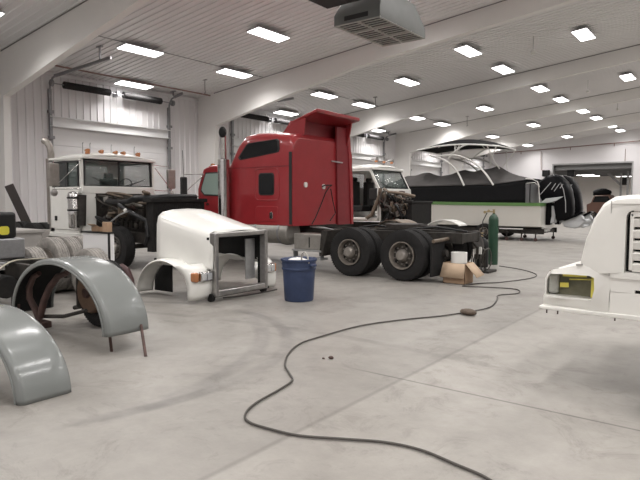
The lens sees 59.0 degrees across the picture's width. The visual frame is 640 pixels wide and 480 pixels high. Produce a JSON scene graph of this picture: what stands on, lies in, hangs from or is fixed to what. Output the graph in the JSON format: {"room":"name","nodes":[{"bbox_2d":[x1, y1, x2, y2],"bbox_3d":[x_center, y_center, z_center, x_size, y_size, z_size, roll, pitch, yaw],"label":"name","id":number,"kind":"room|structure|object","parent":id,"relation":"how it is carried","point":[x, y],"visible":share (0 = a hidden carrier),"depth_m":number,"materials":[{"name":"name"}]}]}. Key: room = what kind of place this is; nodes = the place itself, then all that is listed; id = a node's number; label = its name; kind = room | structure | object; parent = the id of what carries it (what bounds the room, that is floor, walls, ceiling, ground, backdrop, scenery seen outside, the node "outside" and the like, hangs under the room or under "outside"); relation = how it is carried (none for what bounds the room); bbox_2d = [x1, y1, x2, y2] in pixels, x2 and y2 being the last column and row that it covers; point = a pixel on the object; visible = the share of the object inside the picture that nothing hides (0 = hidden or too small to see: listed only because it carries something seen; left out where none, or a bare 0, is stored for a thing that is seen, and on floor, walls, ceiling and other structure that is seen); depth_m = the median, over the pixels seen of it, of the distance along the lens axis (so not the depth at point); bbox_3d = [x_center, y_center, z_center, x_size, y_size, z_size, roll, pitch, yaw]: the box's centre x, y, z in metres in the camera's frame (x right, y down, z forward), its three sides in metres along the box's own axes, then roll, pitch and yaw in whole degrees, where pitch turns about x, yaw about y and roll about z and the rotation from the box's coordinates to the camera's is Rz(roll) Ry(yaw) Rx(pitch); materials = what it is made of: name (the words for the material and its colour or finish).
{"room":"auto repair garage","nodes":[
{"label":"auto repair garage","id":0,"kind":"room"},
{"bbox_2d":[0,0,149,211],"bbox_3d":[5.086,-2.990,6.437,40.000,8.280,0.232,3,5,37],"label":"roof beam","id":1,"kind":"structure","parent":0,"point":[32,55],"depth_m":16.16,"materials":[{"name":"metal"}]},
{"bbox_2d":[11,71,489,222],"bbox_3d":[-2.916,-3.659,29.092,0.330,6.500,61.600,3,5,37],"label":"wall","id":2,"kind":"structure","parent":0,"point":[29,105],"depth_m":21.98,"materials":[{"name":"white metal"}]},
{"bbox_2d":[47,45,182,194],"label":"door","id":3,"kind":"structure","parent":2,"relation":"in","point":[64,132],"depth_m":21.88,"materials":[{"name":"white metal"}]},
{"bbox_2d":[230,97,293,163],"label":"door","id":4,"kind":"structure","parent":2,"relation":"in","point":[235,142],"depth_m":27.35,"materials":[{"name":"white"}]},
{"bbox_2d":[44,72,489,153],"bbox_3d":[-2.754,-6.463,28.774,0.060,0.100,61.600,3,5,37],"label":"trim","id":5,"kind":"structure","parent":2,"relation":"attached to","point":[45,73],"depth_m":22.91,"materials":[{"name":"white"}]},
{"bbox_2d":[351,131,395,221],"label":"door","id":6,"kind":"structure","parent":2,"relation":"in","point":[357,158],"depth_m":36.46,"materials":[{"name":"white metal"}]},
{"bbox_2d":[410,153,442,175],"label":"door","id":7,"kind":"structure","parent":2,"relation":"in","point":[418,167],"depth_m":42.98,"materials":[{"name":"white metal"}]},
{"bbox_2d":[463,155,487,171],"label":"door","id":8,"kind":"structure","parent":2,"relation":"in","point":[469,168],"depth_m":50.14,"materials":[{"name":"white metal"}]},
{"bbox_2d":[0,223,639,479],"bbox_3d":[16.619,0.207,21.724,40.600,0.200,73.900,3,5,37],"label":"floor","id":9,"kind":"structure","parent":0,"point":[512,389],"depth_m":4.92,"materials":[{"name":"concrete"}]},
{"bbox_2d":[5,184,30,222],"bbox_3d":[-9.420,-0.716,18.024,0.060,2.140,1.060,4,6,44],"label":"leaning board","id":10,"kind":"object","parent":9,"relation":"on","point":[11,190],"visible":0.56,"depth_m":17.84,"materials":[{"name":"black metal"}]},
{"bbox_2d":[16,228,44,246],"bbox_3d":[-7.430,0.195,13.688,1.800,0.930,0.700,3,5,37],"label":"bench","id":11,"kind":"object","parent":9,"relation":"on","point":[31,236],"visible":0.27,"depth_m":13.19,"materials":[{"name":"paint"}]},
{"bbox_2d":[0,304,70,405],"bbox_3d":[-3.078,0.931,5.231,2.210,0.626,0.458,3,5,37],"label":"fender","id":12,"kind":"object","parent":9,"relation":"on","point":[35,365],"visible":1,"depth_m":4.66,"materials":[{"name":"grey paint"}]},
{"bbox_2d":[0,257,71,310],"bbox_3d":[-6.080,0.585,9.511,5.650,0.725,0.910,3,5,37],"label":"chassis","id":13,"kind":"object","parent":9,"relation":"on","point":[10,273],"visible":0.31,"depth_m":7.99,"materials":[{"name":"black paint"}]},
{"bbox_2d":[0,212,24,258],"bbox_3d":[-4.909,-0.080,8.755,0.570,0.705,0.410,3,5,37],"label":"equipment case","id":14,"kind":"object","parent":13,"relation":"on","point":[11,247],"visible":1,"depth_m":8.59,"materials":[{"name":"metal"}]},
{"bbox_2d":[0,258,46,268],"bbox_3d":[-4.316,0.457,8.040,0.276,0.344,1.154,1,4,11],"label":"strap","id":15,"kind":"object","parent":13,"relation":"on","point":[5,264],"visible":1,"depth_m":8.13,"materials":[{"name":"beige fabric"}]},
{"bbox_2d":[25,247,47,258],"bbox_3d":[-4.797,0.534,9.412,0.840,0.840,0.280,3,5,37],"label":"tyre","id":16,"kind":"object","parent":9,"relation":"on","point":[33,252],"visible":0.16,"depth_m":9.23,"materials":[{"name":"rubber"}]},
{"bbox_2d":[36,237,70,291],"bbox_3d":[-4.704,0.433,9.940,0.970,0.970,0.225,3,5,37],"label":"tyre","id":17,"kind":"object","parent":9,"relation":"on","point":[54,247],"visible":0.44,"depth_m":9.74,"materials":[{"name":"rubber"}]},
{"bbox_2d":[26,271,87,327],"bbox_3d":[-3.288,0.736,6.995,0.837,0.769,0.291,2,4,25],"label":"bracket","id":18,"kind":"object","parent":9,"relation":"on","point":[39,314],"visible":0.86,"depth_m":7.06,"materials":[{"name":"metal"}]},
{"bbox_2d":[59,236,82,290],"bbox_3d":[-4.545,0.419,10.145,0.970,0.970,0.225,3,5,37],"label":"tyre","id":19,"kind":"object","parent":9,"relation":"on","point":[72,243],"visible":0.3,"depth_m":9.92,"materials":[{"name":"rubber"}]},
{"bbox_2d":[71,235,82,247],"bbox_3d":[-4.387,0.404,10.351,0.970,0.970,0.225,3,5,37],"label":"tyre","id":20,"kind":"object","parent":9,"relation":"on","point":[79,238],"visible":0.09,"depth_m":10.15,"materials":[{"name":"rubber"}]},
{"bbox_2d":[12,256,148,356],"bbox_3d":[-2.765,0.684,6.565,2.486,0.957,0.538,3,5,37],"label":"fender","id":21,"kind":"object","parent":9,"relation":"on","point":[118,302],"visible":0.92,"depth_m":6.17,"materials":[{"name":"grey paint"}]},
{"bbox_2d":[71,248,108,290],"bbox_3d":[-3.712,0.550,9.185,0.840,0.840,0.280,3,5,37],"label":"tyre","id":22,"kind":"object","parent":9,"relation":"on","point":[96,252],"visible":0.29,"depth_m":9.06,"materials":[{"name":"rubber"}]},
{"bbox_2d":[81,231,115,260],"bbox_3d":[-3.758,0.397,9.620,0.825,1.085,0.140,3,5,37],"label":"base cabinet","id":23,"kind":"object","parent":9,"relation":"on","point":[104,241],"visible":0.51,"depth_m":9.43,"materials":[{"name":"white metal"}]},
{"bbox_2d":[88,224,101,231],"bbox_3d":[-3.795,-0.209,9.575,0.230,0.131,0.170,3,5,37],"label":"cardboard box","id":24,"kind":"object","parent":23,"relation":"on","point":[94,227],"visible":0.85,"depth_m":9.54,"materials":[{"name":"brown cardboard"}]},
{"bbox_2d":[102,222,111,231],"bbox_3d":[-3.546,-0.216,9.431,0.140,0.165,0.095,3,5,37],"label":"carton","id":25,"kind":"object","parent":23,"relation":"on","point":[106,226],"visible":1,"depth_m":9.39,"materials":[{"name":"cardboard"}]},
{"bbox_2d":[73,260,124,326],"bbox_3d":[-2.932,0.677,7.337,1.106,0.840,0.370,3,5,37],"label":"tyre","id":26,"kind":"object","parent":9,"relation":"on","point":[84,300],"visible":0.23,"depth_m":7.23,"materials":[{"name":"rubber"}]},
{"bbox_2d":[16,138,206,266],"bbox_3d":[-6.141,-1.081,15.280,7.313,3.255,3.611,2,4,25],"label":"truck","id":27,"kind":"object","parent":9,"relation":"on","point":[133,212],"visible":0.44,"depth_m":13.91,"materials":[{"name":"white paint"}]},
{"bbox_2d":[47,163,59,185],"bbox_3d":[-6.355,-1.557,13.499,0.110,0.550,0.260,3,5,37],"label":"mirror","id":28,"kind":"object","parent":27,"relation":"attached to","point":[53,174],"depth_m":13.44,"materials":[{"name":"metal"}]},
{"bbox_2d":[50,189,57,195],"bbox_3d":[-6.351,-1.132,13.525,0.108,0.180,0.180,3,5,37],"label":"round mirror","id":29,"kind":"object","parent":27,"relation":"attached to","point":[54,192],"depth_m":13.48,"materials":[{"name":"silver metal"}]},
{"bbox_2d":[78,195,86,225],"bbox_3d":[-5.796,-0.724,13.776,0.210,0.758,0.230,3,5,37],"label":"canister","id":30,"kind":"object","parent":27,"relation":"on","point":[82,199],"depth_m":13.70,"materials":[{"name":"black paint"}]},
{"bbox_2d":[166,169,175,188],"bbox_3d":[-4.267,-1.744,16.213,0.110,0.550,0.260,3,5,37],"label":"mirror","id":31,"kind":"object","parent":27,"relation":"attached to","point":[170,173],"depth_m":16.15,"materials":[{"name":"metal"}]},
{"bbox_2d":[120,264,134,284],"bbox_3d":[-3.497,0.667,10.001,0.680,0.505,0.120,3,5,37],"label":"guard","id":32,"kind":"object","parent":9,"relation":"on","point":[125,268],"visible":0.26,"depth_m":9.85,"materials":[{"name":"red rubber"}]},
{"bbox_2d":[136,208,276,301],"bbox_3d":[-1.866,0.188,9.882,1.813,1.466,1.946,3,5,37],"label":"hood","id":33,"kind":"object","parent":9,"relation":"on","point":[198,243],"visible":0.99,"depth_m":9.52,"materials":[{"name":"white paint"}]},
{"bbox_2d":[281,256,316,301],"bbox_3d":[-0.340,0.633,9.149,0.630,0.680,0.590,3,5,37],"label":"waste bin","id":34,"kind":"object","parent":9,"relation":"on","point":[298,275],"visible":0.98,"depth_m":8.94,"materials":[{"name":"blue plastic"}]},
{"bbox_2d":[288,257,306,259],"bbox_3d":[-0.369,0.373,9.132,0.382,0.203,0.386,3,5,37],"label":"crumpled paper","id":35,"kind":"object","parent":34,"relation":"in","point":[295,258],"visible":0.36,"depth_m":9.05,"materials":[{"name":"white paper"}]},
{"bbox_2d":[301,251,309,262],"bbox_3d":[-0.248,0.304,8.968,0.209,0.266,0.047,4,5,44],"label":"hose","id":36,"kind":"object","parent":34,"relation":"in","point":[306,254],"visible":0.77,"depth_m":8.92,"materials":[{"name":"white plastic"}]},
{"bbox_2d":[180,108,483,280],"bbox_3d":[-0.314,-1.236,14.265,8.761,3.704,3.109,3,5,34],"label":"truck","id":37,"kind":"object","parent":9,"relation":"on","point":[299,177],"visible":0.8,"depth_m":13.27,"materials":[{"name":"red paint"}]},
{"bbox_2d":[180,177,186,193],"bbox_3d":[-3.526,-1.395,14.644,0.100,0.470,0.180,3,5,37],"label":"mirror","id":38,"kind":"object","parent":37,"relation":"attached to","point":[183,180],"depth_m":14.59,"materials":[{"name":"grey metal"}]},
{"bbox_2d":[286,157,432,244],"bbox_3d":[0.548,-1.331,20.282,7.146,3.068,2.267,3,5,37],"label":"truck","id":39,"kind":"object","parent":9,"relation":"on","point":[389,203],"visible":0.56,"depth_m":18.37,"materials":[{"name":"white paint"}]},
{"bbox_2d":[244,266,536,479],"bbox_3d":[1.920,1.013,8.372,2.753,0.019,12.000,1,4,19],"label":"air hose","id":40,"kind":"object","parent":9,"relation":"on","point":[295,346],"visible":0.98,"depth_m":4.03,"materials":[{"name":"grey rubber"}]},
{"bbox_2d":[440,261,483,284],"bbox_3d":[2.772,0.642,11.031,0.733,0.403,0.474,3,5,37],"label":"cardboard box","id":41,"kind":"object","parent":9,"relation":"on","point":[454,273],"visible":0.95,"depth_m":10.94,"materials":[{"name":"brown cardboard"}]},
{"bbox_2d":[451,251,466,263],"bbox_3d":[2.726,0.438,11.099,0.318,0.400,0.318,3,5,37],"label":"paper roll","id":42,"kind":"object","parent":41,"relation":"in","point":[456,257],"visible":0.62,"depth_m":10.96,"materials":[{"name":"white paper"}]},
{"bbox_2d":[460,308,476,315],"bbox_3d":[2.083,1.011,7.944,0.240,0.101,0.144,3,5,37],"label":"lump","id":43,"kind":"object","parent":9,"relation":"on","point":[469,312],"visible":1,"depth_m":7.89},
{"bbox_2d":[475,232,488,267],"bbox_3d":[3.925,0.236,13.738,0.320,0.840,0.320,3,5,37],"label":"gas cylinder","id":44,"kind":"object","parent":9,"relation":"on","point":[486,245],"visible":0.44,"depth_m":13.63,"materials":[{"name":"black metal"}]},
{"bbox_2d":[468,233,496,273],"bbox_3d":[3.651,0.262,12.814,0.550,0.916,0.500,3,5,37],"label":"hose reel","id":45,"kind":"object","parent":9,"relation":"on","point":[484,269],"visible":0.75,"depth_m":12.67,"materials":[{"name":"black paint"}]},
{"bbox_2d":[482,209,498,264],"bbox_3d":[4.159,-0.074,14.234,0.664,1.390,0.244,-1,4,-7],"label":"gas cylinder","id":46,"kind":"object","parent":9,"relation":"on","point":[493,227],"visible":0.91,"depth_m":14.17,"materials":[{"name":"green metal"}]},
{"bbox_2d":[430,223,556,240],"bbox_3d":[5.507,-0.513,25.780,9.665,0.680,3.068,2,5,30],"label":"trailer","id":47,"kind":"object","parent":9,"relation":"on","point":[505,231],"visible":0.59,"depth_m":23.29,"materials":[{"name":"black paint"}]},
{"bbox_2d":[376,139,594,229],"bbox_3d":[6.541,-2.511,25.245,10.705,3.900,2.710,3,5,37],"label":"motor boat","id":48,"kind":"object","parent":47,"relation":"on","point":[464,195],"visible":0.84,"depth_m":23.48,"materials":[{"name":"white"}]},
{"bbox_2d":[525,183,541,202],"bbox_3d":[8.970,-1.926,23.367,0.190,0.770,2.480,3,5,37],"label":"curtain","id":49,"kind":"object","parent":48,"relation":"hanging from","point":[531,192],"depth_m":22.49,"materials":[{"name":"grey fabric"}]},
{"bbox_2d":[539,195,639,320],"bbox_3d":[3.337,0.420,4.965,2.190,1.680,1.924,3,5,37],"label":"hood","id":50,"kind":"object","parent":9,"relation":"on","point":[604,283],"visible":1,"depth_m":4.55,"materials":[{"name":"white plastic"}]},
{"bbox_2d":[626,211,639,272],"bbox_3d":[2.793,0.014,4.226,0.920,0.521,0.091,3,5,37],"label":"grille","id":51,"kind":"object","parent":50,"relation":"attached to","point":[632,217],"depth_m":4.44,"materials":[{"name":"white metal"}]},
{"bbox_2d":[587,188,613,218],"bbox_3d":[25.319,-3.230,50.425,2.545,2.712,1.950,3,5,37],"label":"pickup truck","id":52,"kind":"object","parent":9,"relation":"on","point":[601,196],"visible":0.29,"depth_m":49.93,"materials":[{"name":"brown paint"}]},
{"bbox_2d":[0,0,639,147],"bbox_3d":[5.085,-7.308,22.687,20.100,2.338,61.800,3,5,37],"label":"ceiling","id":53,"kind":"structure","parent":0,"point":[214,32],"depth_m":20.53,"materials":[{"name":"white metal"}]},
{"bbox_2d":[55,65,210,95],"bbox_3d":[-7.361,-6.087,21.415,0.060,0.060,8.400,3,5,37],"label":"gas pipe","id":54,"kind":"object","parent":53,"relation":"attached to","point":[55,65],"visible":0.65,"depth_m":21.63,"materials":[{"name":"brown"}]},
{"bbox_2d":[114,79,153,89],"bbox_3d":[-7.207,-6.082,21.953,0.520,0.224,1.440,3,5,37],"label":"ceiling light","id":55,"kind":"object","parent":53,"relation":"hanging from","point":[123,82],"visible":0.92,"depth_m":21.84,"materials":[{"name":"white plastic"}]},
{"bbox_2d":[116,42,163,57],"bbox_3d":[-5.769,-6.166,18.227,0.520,0.224,1.440,3,5,37],"label":"ceiling light","id":56,"kind":"object","parent":53,"relation":"hanging from","point":[125,46],"visible":1,"depth_m":18.12,"materials":[{"name":"white plastic"}]},
{"bbox_2d":[99,36,263,77],"bbox_3d":[-4.822,-6.312,19.446,0.028,0.028,8.400,3,5,37],"label":"conduit","id":57,"kind":"object","parent":53,"relation":"attached to","point":[99,36],"visible":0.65,"depth_m":19.48,"materials":[{"name":"grey metal"}]},
{"bbox_2d":[216,67,252,78],"bbox_3d":[-3.243,-6.392,21.511,0.520,0.224,1.440,3,5,37],"label":"ceiling light","id":58,"kind":"object","parent":53,"relation":"hanging from","point":[227,71],"visible":1,"depth_m":21.39,"materials":[{"name":"white plastic"}]},
{"bbox_2d":[247,25,289,41],"bbox_3d":[-1.604,-6.491,17.717,0.520,0.224,1.440,3,5,37],"label":"ceiling light","id":59,"kind":"object","parent":53,"relation":"hanging from","point":[260,31],"visible":1,"depth_m":17.60,"materials":[{"name":"white plastic"}]},
{"bbox_2d":[273,109,298,115],"bbox_3d":[-1.740,-6.571,29.061,0.520,0.224,1.440,3,5,37],"label":"ceiling light","id":60,"kind":"object","parent":53,"relation":"hanging from","point":[283,112],"visible":1,"depth_m":28.90,"materials":[{"name":"white plastic"}]},
{"bbox_2d":[274,111,297,115],"bbox_3d":[-1.737,-6.493,29.064,0.480,0.020,1.400,-4,1,38],"label":"diffuser","id":61,"kind":"object","parent":60,"relation":"attached to","point":[288,113],"depth_m":28.97,"materials":[{"name":"white plastic"}]},
{"bbox_2d":[310,90,337,98],"bbox_3d":[0.197,-6.700,25.983,0.520,0.224,1.440,3,5,37],"label":"ceiling light","id":62,"kind":"object","parent":53,"relation":"hanging from","point":[318,93],"visible":1,"depth_m":25.84,"materials":[{"name":"white plastic"}]},
{"bbox_2d":[351,101,374,107],"bbox_3d":[2.205,-6.880,28.595,0.520,0.224,1.440,3,5,37],"label":"ceiling light","id":63,"kind":"object","parent":53,"relation":"hanging from","point":[361,104],"visible":0.89,"depth_m":28.45,"materials":[{"name":"white plastic"}]},
{"bbox_2d":[372,128,385,131],"bbox_3d":[3.617,-7.051,36.026,0.520,0.224,1.440,3,5,37],"label":"ceiling light","id":64,"kind":"object","parent":53,"relation":"hanging from","point":[378,129],"visible":0.58,"depth_m":36.07,"materials":[{"name":"white plastic"}]},
{"bbox_2d":[334,0,424,46],"bbox_3d":[1.455,-5.889,13.408,1.230,1.930,2.162,3,5,37],"label":"heater","id":65,"kind":"object","parent":53,"relation":"hanging from","point":[383,23],"visible":1,"depth_m":13.06,"materials":[{"name":"grey metal"}]},
{"bbox_2d":[334,15,424,46],"bbox_3d":[1.459,-4.942,13.478,1.230,0.032,2.130,3,5,37],"label":"grille","id":66,"kind":"object","parent":65,"relation":"attached to","point":[418,35],"depth_m":13.31,"materials":[{"name":"grey metal"}]},
{"bbox_2d":[394,76,419,85],"bbox_3d":[3.814,-6.977,24.761,0.520,0.224,1.440,3,5,37],"label":"ceiling light","id":67,"kind":"object","parent":53,"relation":"hanging from","point":[403,80],"visible":1,"depth_m":24.61,"materials":[{"name":"white plastic"}]},
{"bbox_2d":[410,116,424,119],"bbox_3d":[5.584,-7.183,32.988,0.520,0.224,1.440,3,5,37],"label":"ceiling light","id":68,"kind":"object","parent":53,"relation":"hanging from","point":[415,117],"visible":0.58,"depth_m":33.04,"materials":[{"name":"white plastic"}]},
{"bbox_2d":[433,122,450,126],"bbox_3d":[7.715,-7.373,35.758,0.520,0.224,1.440,3,5,37],"label":"ceiling light","id":69,"kind":"object","parent":53,"relation":"hanging from","point":[443,124],"visible":1,"depth_m":35.61,"materials":[{"name":"white plastic"}]},
{"bbox_2d":[435,123,448,126],"bbox_3d":[7.718,-7.295,35.761,0.480,0.020,1.400,-4,1,38],"label":"diffuser","id":70,"kind":"object","parent":69,"relation":"attached to","point":[440,124],"depth_m":35.69,"materials":[{"name":"white plastic"}]},
{"bbox_2d":[454,44,481,56],"bbox_3d":[5.513,-7.082,21.046,0.520,0.224,1.440,3,5,37],"label":"ceiling light","id":71,"kind":"object","parent":53,"relation":"hanging from","point":[466,49],"visible":1,"depth_m":20.91,"materials":[{"name":"white plastic"}]},
{"bbox_2d":[476,105,493,110],"bbox_3d":[9.292,-7.468,31.884,0.520,0.224,1.440,3,5,37],"label":"ceiling light","id":72,"kind":"object","parent":53,"relation":"hanging from","point":[484,108],"visible":1,"depth_m":31.72,"materials":[{"name":"white plastic"}]},
{"bbox_2d":[486,135,498,137],"bbox_3d":[13.011,-7.848,42.644,0.520,0.224,1.440,3,5,37],"label":"ceiling light","id":73,"kind":"object","parent":53,"relation":"hanging from","point":[489,136],"visible":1,"depth_m":42.41,"materials":[{"name":"white plastic"}]},
{"bbox_2d":[491,64,514,73],"bbox_3d":[7.765,-7.283,23.975,0.520,0.224,1.440,3,5,37],"label":"ceiling light","id":74,"kind":"object","parent":53,"relation":"hanging from","point":[502,68],"visible":1,"depth_m":23.83,"materials":[{"name":"white plastic"}]},
{"bbox_2d":[526,123,539,126],"bbox_3d":[14.649,-7.947,38.849,0.520,0.224,1.440,3,5,37],"label":"ceiling light","id":75,"kind":"object","parent":53,"relation":"hanging from","point":[529,124],"visible":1,"depth_m":38.70,"materials":[{"name":"white plastic"}]},
{"bbox_2d":[531,36,534,54],"bbox_3d":[7.706,-7.042,20.449,0.150,0.640,0.146,3,5,37],"label":"fitting","id":76,"kind":"object","parent":53,"relation":"hanging from","point":[533,50],"visible":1,"depth_m":20.43,"materials":[{"name":"white metal"}]},
{"bbox_2d":[530,85,549,91],"bbox_3d":[10.931,-7.567,28.090,0.520,0.224,1.440,3,5,37],"label":"ceiling light","id":77,"kind":"object","parent":53,"relation":"hanging from","point":[540,88],"visible":0.94,"depth_m":27.92,"materials":[{"name":"white plastic"}]},
{"bbox_2d":[552,95,568,102],"bbox_3d":[13.244,-7.774,31.098,0.520,0.224,1.440,3,5,37],"label":"ceiling light","id":78,"kind":"object","parent":53,"relation":"hanging from","point":[560,99],"visible":1,"depth_m":30.90,"materials":[{"name":"white plastic"}]},
{"bbox_2d":[571,27,595,41],"bbox_3d":[9.404,-7.383,20.181,0.520,0.224,1.440,3,5,37],"label":"ceiling light","id":79,"kind":"object","parent":53,"relation":"hanging from","point":[583,34],"visible":1,"depth_m":20.03,"materials":[{"name":"white plastic"}]},
{"bbox_2d":[577,109,589,113],"bbox_3d":[16.288,-8.047,35.056,0.520,0.224,1.440,3,5,37],"label":"ceiling light","id":80,"kind":"object","parent":53,"relation":"hanging from","point":[584,110],"visible":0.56,"depth_m":35.04,"materials":[{"name":"white plastic"}]},
{"bbox_2d":[590,115,602,119],"bbox_3d":[18.541,-8.249,37.984,0.520,0.224,1.440,3,5,37],"label":"ceiling light","id":81,"kind":"object","parent":53,"relation":"hanging from","point":[594,117],"visible":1,"depth_m":37.80,"materials":[{"name":"white plastic"}]},
{"bbox_2d":[619,72,635,80],"bbox_3d":[14.761,-7.863,27.146,0.520,0.224,1.440,3,5,37],"label":"ceiling light","id":82,"kind":"object","parent":53,"relation":"hanging from","point":[629,76],"visible":1,"depth_m":26.97,"materials":[{"name":"white plastic"}]},
{"bbox_3d":[0.226,-6.088,11.978,0.500,1.100,0.500,3,5,37],"label":"duct riser","id":83,"kind":"object","parent":53,"relation":"attached to","visible":0},
{"bbox_2d":[309,0,359,8],"bbox_3d":[0.206,-5.351,12.044,0.950,0.380,1.100,3,5,37],"label":"duct","id":84,"kind":"object","parent":83,"relation":"attached to","point":[327,4],"visible":1,"depth_m":12.35,"materials":[{"name":"grey metal"}]},
{"bbox_2d":[197,0,579,184],"bbox_3d":[10.443,-3.470,13.402,40.000,8.280,0.232,3,5,37],"label":"roof beam","id":85,"kind":"structure","parent":0,"point":[217,109],"depth_m":21.07,"materials":[{"name":"metal"}]},
{"bbox_2d":[344,44,639,137],"bbox_3d":[15.800,-3.949,20.367,40.000,8.280,0.232,3,5,37],"label":"roof beam","id":86,"kind":"structure","parent":0,"point":[372,118],"depth_m":26.36,"materials":[{"name":"metal"}]},
{"bbox_2d":[395,87,639,180],"bbox_3d":[21.157,-4.429,27.332,40.000,8.280,0.232,3,5,37],"label":"roof beam","id":87,"kind":"structure","parent":0,"point":[407,143],"depth_m":35.44,"materials":[{"name":"paint"}]},
{"bbox_2d":[449,112,639,174],"bbox_3d":[26.514,-4.909,34.297,40.000,8.280,0.232,3,5,37],"label":"roof beam","id":88,"kind":"structure","parent":0,"point":[517,139],"depth_m":41.80,"materials":[{"name":"metal"}]},
{"bbox_2d":[489,141,639,194],"bbox_3d":[31.884,-5.400,41.278,40.000,8.300,0.250,3,5,37],"label":"wall","id":89,"kind":"structure","parent":0,"point":[528,164],"depth_m":49.00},
{"bbox_2d":[542,170,549,176],"bbox_3d":[19.938,-5.871,49.928,0.560,0.550,0.450,3,5,37],"label":"wall heater","id":90,"kind":"object","parent":89,"relation":"attached to","point":[545,173],"visible":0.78,"depth_m":49.78,"materials":[{"name":"black metal"}]},
{"bbox_2d":[491,128,639,153],"bbox_3d":[31.753,-8.322,40.906,40.000,2.380,0.140,3,5,37],"label":"beam","id":91,"kind":"structure","parent":89,"relation":"attached to","point":[629,135],"depth_m":47.67,"materials":[{"name":"white metal"}]},
{"bbox_2d":[494,140,639,153],"bbox_3d":[23.106,-7.978,47.416,17.602,0.710,0.070,3,5,37],"label":"pipe","id":92,"kind":"object","parent":91,"relation":"attached to","point":[639,140],"visible":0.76,"depth_m":48.71,"materials":[{"name":"brown"}]},
{"bbox_2d":[552,161,633,194],"bbox_3d":[23.038,-4.141,48.169,6.340,4.840,0.310,3,5,37],"label":"trim opening","id":93,"kind":"structure","parent":89,"relation":"attached to","point":[632,162],"depth_m":47.20,"materials":[{"name":"grey metal"}]},
{"bbox_2d":[554,163,631,176],"bbox_3d":[26.465,-6.811,52.873,17.200,1.280,11.640,3,5,37],"label":"ceiling","id":94,"kind":"structure","parent":0,"point":[614,169],"depth_m":48.98,"materials":[{"name":"grey metal"}]},
{"bbox_2d":[567,170,574,176],"bbox_3d":[21.939,-5.831,49.498,0.560,0.550,0.400,3,5,37],"label":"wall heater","id":95,"kind":"object","parent":94,"relation":"hanging from","point":[571,173],"visible":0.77,"depth_m":49.36,"materials":[{"name":"black metal"}]},
{"bbox_2d":[573,175,630,213],"bbox_3d":[26.343,-4.662,53.109,17.500,5.200,11.650,3,5,37],"label":"wall","id":96,"kind":"structure","parent":0,"point":[587,185],"depth_m":58.39,"materials":[{"name":"white paint"}]},
{"bbox_2d":[608,171,628,195],"bbox_3d":[26.969,-4.029,50.475,1.174,4.300,4.873,1,4,7],"label":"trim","id":97,"kind":"structure","parent":96,"relation":"attached to","point":[609,174],"depth_m":51.97,"materials":[{"name":"grey metal"}]},
{"bbox_2d":[622,177,626,184],"bbox_3d":[30.527,-5.885,56.679,0.500,0.750,0.130,3,5,37],"label":"wall box","id":98,"kind":"object","parent":96,"relation":"attached to","point":[624,179],"visible":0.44,"depth_m":56.63,"materials":[{"name":"grey metal"}]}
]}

